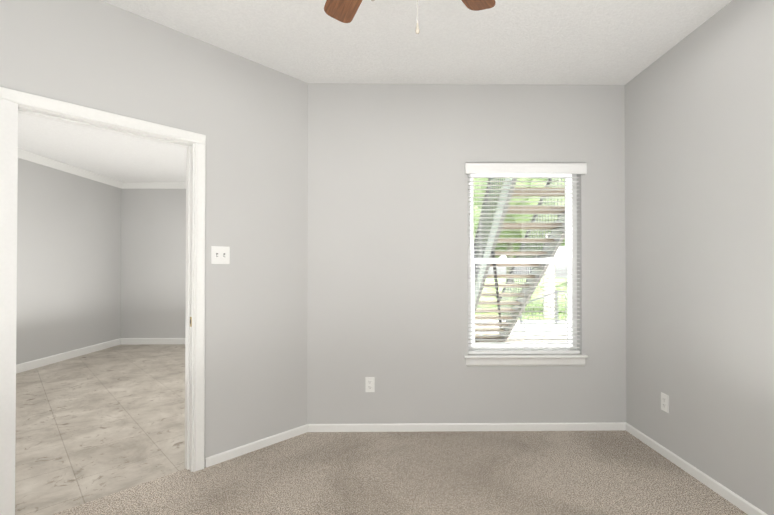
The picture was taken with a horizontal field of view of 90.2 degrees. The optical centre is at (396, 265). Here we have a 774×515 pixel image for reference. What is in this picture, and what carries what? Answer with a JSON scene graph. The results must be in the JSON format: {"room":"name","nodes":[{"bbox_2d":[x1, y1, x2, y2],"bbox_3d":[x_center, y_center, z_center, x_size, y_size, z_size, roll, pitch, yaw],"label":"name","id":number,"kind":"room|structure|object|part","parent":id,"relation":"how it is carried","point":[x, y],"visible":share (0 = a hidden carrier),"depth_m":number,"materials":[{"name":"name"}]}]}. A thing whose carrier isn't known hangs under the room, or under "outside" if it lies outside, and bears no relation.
{"room":"empty bedroom","nodes":[
{"label":"empty bedroom","id":0,"kind":"room"},
{"bbox_2d":[16,158,119,364],"bbox_3d":[-4.642,-0.072,2.995,0.150,2.700,7.230,0,0,-1],"label":"wall","id":1,"kind":"structure","parent":0,"point":[98,262],"depth_m":5.34,"materials":[{"name":"paint"}]},
{"bbox_2d":[18,148,123,188],"bbox_3d":[-4.530,-1.374,3.007,0.075,0.095,6.930,0,0,-1],"label":"crown molding","id":2,"kind":"structure","parent":1,"relation":"attached to","point":[43,160],"depth_m":5.32,"materials":[{"name":"paint"}]},
{"bbox_2d":[15,344,185,514],"bbox_3d":[-2.742,1.306,3.007,3.950,0.044,7.230,0,0,-1],"label":"floor","id":3,"kind":"structure","parent":0,"point":[92,426],"depth_m":3.11,"materials":[{"name":"tile"}]},
{"bbox_2d":[120,188,185,337],"bbox_3d":[-2.720,-0.043,6.558,3.720,2.700,0.150,0,0,-1],"label":"wall","id":4,"kind":"structure","parent":0,"point":[152,221],"depth_m":6.47,"materials":[{"name":"paint"}]},
{"bbox_2d":[123,182,185,188],"bbox_3d":[-2.749,-1.347,6.456,3.540,0.095,0.075,0,0,-1],"label":"crown molding","id":5,"kind":"structure","parent":4,"relation":"attached to","point":[126,185],"depth_m":6.44,"materials":[{"name":"paint"}]},
{"bbox_2d":[18,0,731,181],"bbox_3d":[-1.381,-1.499,2.721,6.664,0.150,7.880,0,0,-1],"label":"ceiling","id":6,"kind":"structure","parent":0,"point":[576,42],"depth_m":2.47,"materials":[{"name":"white paint"}]},
{"bbox_2d":[324,0,495,33],"bbox_3d":[-0.002,-1.065,1.144,1.317,0.743,1.236,0,0,-1],"label":"fan","id":7,"kind":"object","parent":6,"relation":"hanging from","point":[344,11],"visible":1,"depth_m":1.66,"materials":[{"name":"brown wood"}]},
{"bbox_3d":[-0.154,-1.125,1.485,0.130,0.016,0.575,13,-6,-24],"label":"fan blade","id":8,"kind":"part","parent":7,"relation":"part of","materials":[{"name":"brown wood"}]},
{"bbox_3d":[0.217,-1.126,1.446,0.130,0.016,0.575,14,8,35],"label":"fan blade","id":9,"kind":"part","parent":7,"relation":"part of","materials":[{"name":"brown wood"}]},
{"bbox_2d":[0,0,773,514],"bbox_3d":[-0.221,-0.088,0.966,4.387,2.700,4.366,0,0,-1],"label":"wall","id":10,"kind":"structure","parent":0,"point":[336,218],"depth_m":2.78,"materials":[{"name":"paint"}]},
{"bbox_2d":[0,98,17,514],"bbox_3d":[-1.877,0.244,1.430,0.170,2.018,0.796,0,0,12],"label":"door","id":11,"kind":"structure","parent":10,"relation":"in","point":[8,195],"depth_m":1.77,"materials":[{"name":"paint"}]},
{"bbox_2d":[0,87,205,471],"bbox_3d":[-1.586,0.223,2.149,0.154,2.108,0.937,0,-1,44],"label":"door frame","id":12,"kind":"structure","parent":10,"relation":"attached to","point":[198,140],"depth_m":2.40,"materials":[{"name":"paint"}]},
{"bbox_2d":[211,246,229,263],"bbox_3d":[-1.140,-0.071,2.509,0.020,0.115,0.116,0,-1,44],"label":"switch plate","id":13,"kind":"object","parent":10,"relation":"attached to","point":[220,254],"visible":1,"depth_m":2.51,"materials":[{"name":"white plastic"}]},
{"bbox_2d":[365,377,374,391],"bbox_3d":[-0.202,0.918,2.982,0.070,0.115,0.008,0,0,-1],"label":"outlet","id":14,"kind":"object","parent":10,"relation":"attached to","point":[369,384],"visible":1,"depth_m":2.98,"materials":[{"name":"white plastic"}]},
{"bbox_2d":[16,338,767,514],"bbox_3d":[-1.381,1.229,2.699,6.364,0.105,7.580,0,0,-1],"label":"baseboard","id":15,"kind":"structure","parent":10,"relation":"attached to","point":[741,503],"depth_m":2.98,"materials":[{"name":"paint"}]},
{"bbox_2d":[464,174,587,365],"bbox_3d":[1.005,-0.007,3.065,0.951,1.569,0.186,0,0,-1],"label":"window","id":16,"kind":"structure","parent":10,"relation":"in","point":[572,298],"depth_m":3.08,"materials":[{"name":"plastic"}]},
{"bbox_2d":[465,162,586,353],"bbox_3d":[1.010,-0.057,3.026,0.943,1.489,0.082,0,0,-1],"label":"window blinds","id":17,"kind":"object","parent":16,"relation":"attached to","point":[518,168],"visible":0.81,"depth_m":3.03,"materials":[{"name":"white plastic"}]},
{"bbox_2d":[661,392,668,412],"bbox_3d":[1.798,0.915,2.580,0.008,0.115,0.070,0,0,-1],"label":"outlet","id":18,"kind":"object","parent":10,"relation":"attached to","point":[665,402],"visible":1,"depth_m":2.57,"materials":[{"name":"white plastic"}]},
{"bbox_2d":[52,430,747,514],"bbox_3d":[-0.232,1.287,0.952,4.109,0.050,4.060,0,0,-1],"label":"floor carpet","id":19,"kind":"object","parent":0,"point":[624,472],"visible":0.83,"depth_m":2.29,"materials":[{"name":"beige carpet"}]},
{"label":"outside","id":20,"kind":"structure","parent":0,"visible":0},
{"bbox_2d":[475,279,566,341],"bbox_3d":[-0.375,1.942,36.424,60.000,0.210,66.590,0,0,-1],"label":"ground","id":21,"kind":"structure","parent":20,"point":[539,325],"depth_m":10.02,"materials":[{"name":"concrete"}]},
{"bbox_2d":[473,203,521,257],"bbox_3d":[3.186,-1.968,19.365,6.968,7.354,5.094,0,0,-1],"label":"tree","id":22,"kind":"object","parent":21,"relation":"on","point":[503,232],"depth_m":17.41,"materials":[{"name":"green plant"}]},
{"bbox_2d":[506,243,513,283],"bbox_3d":[5.266,-2.796,18.517,6.644,8.997,6.190,0,0,-1],"label":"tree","id":23,"kind":"object","parent":21,"relation":"on","point":[508,268],"depth_m":18.28,"materials":[{"name":"green plant"}]},
{"bbox_2d":[473,178,563,317],"bbox_3d":[5.138,-2.045,12.303,6.951,7.394,4.488,0,0,-1],"label":"tree","id":24,"kind":"object","parent":21,"relation":"on","point":[518,217],"depth_m":12.14,"materials":[{"name":"green plant"}]},
{"bbox_2d":[474,178,564,340],"bbox_3d":[1.707,-0.325,6.140,1.647,4.539,5.900,0,0,-1],"label":"stairs","id":25,"kind":"structure","parent":21,"relation":"on","point":[490,230],"depth_m":5.87,"materials":[{"name":"paint"}]},
{"bbox_2d":[477,281,566,312],"bbox_3d":[4.704,1.173,14.094,5.530,1.279,1.435,0,0,-1],"label":"hedge","id":26,"kind":"object","parent":21,"relation":"on","point":[536,294],"depth_m":13.62,"materials":[{"name":"green plant"}]},
{"bbox_2d":[504,214,554,265],"bbox_3d":[7.205,-2.433,17.988,6.886,8.263,6.432,0,0,-1],"label":"tree","id":27,"kind":"object","parent":21,"relation":"on","point":[509,219],"depth_m":16.85,"materials":[{"name":"green plant"}]},
{"bbox_2d":[506,237,564,269],"bbox_3d":[9.133,-2.918,25.335,9.046,9.351,9.337,0,0,-1],"label":"tree","id":28,"kind":"object","parent":21,"relation":"on","point":[517,248],"depth_m":25.05,"materials":[{"name":"green plant"}]},
{"bbox_2d":[520,291,566,324],"bbox_3d":[5.513,1.156,10.795,4.094,0.970,0.044,0,0,-1],"label":"fence","id":29,"kind":"object","parent":21,"relation":"on","point":[556,302],"depth_m":10.77,"materials":[{"name":"paint"}]}
]}

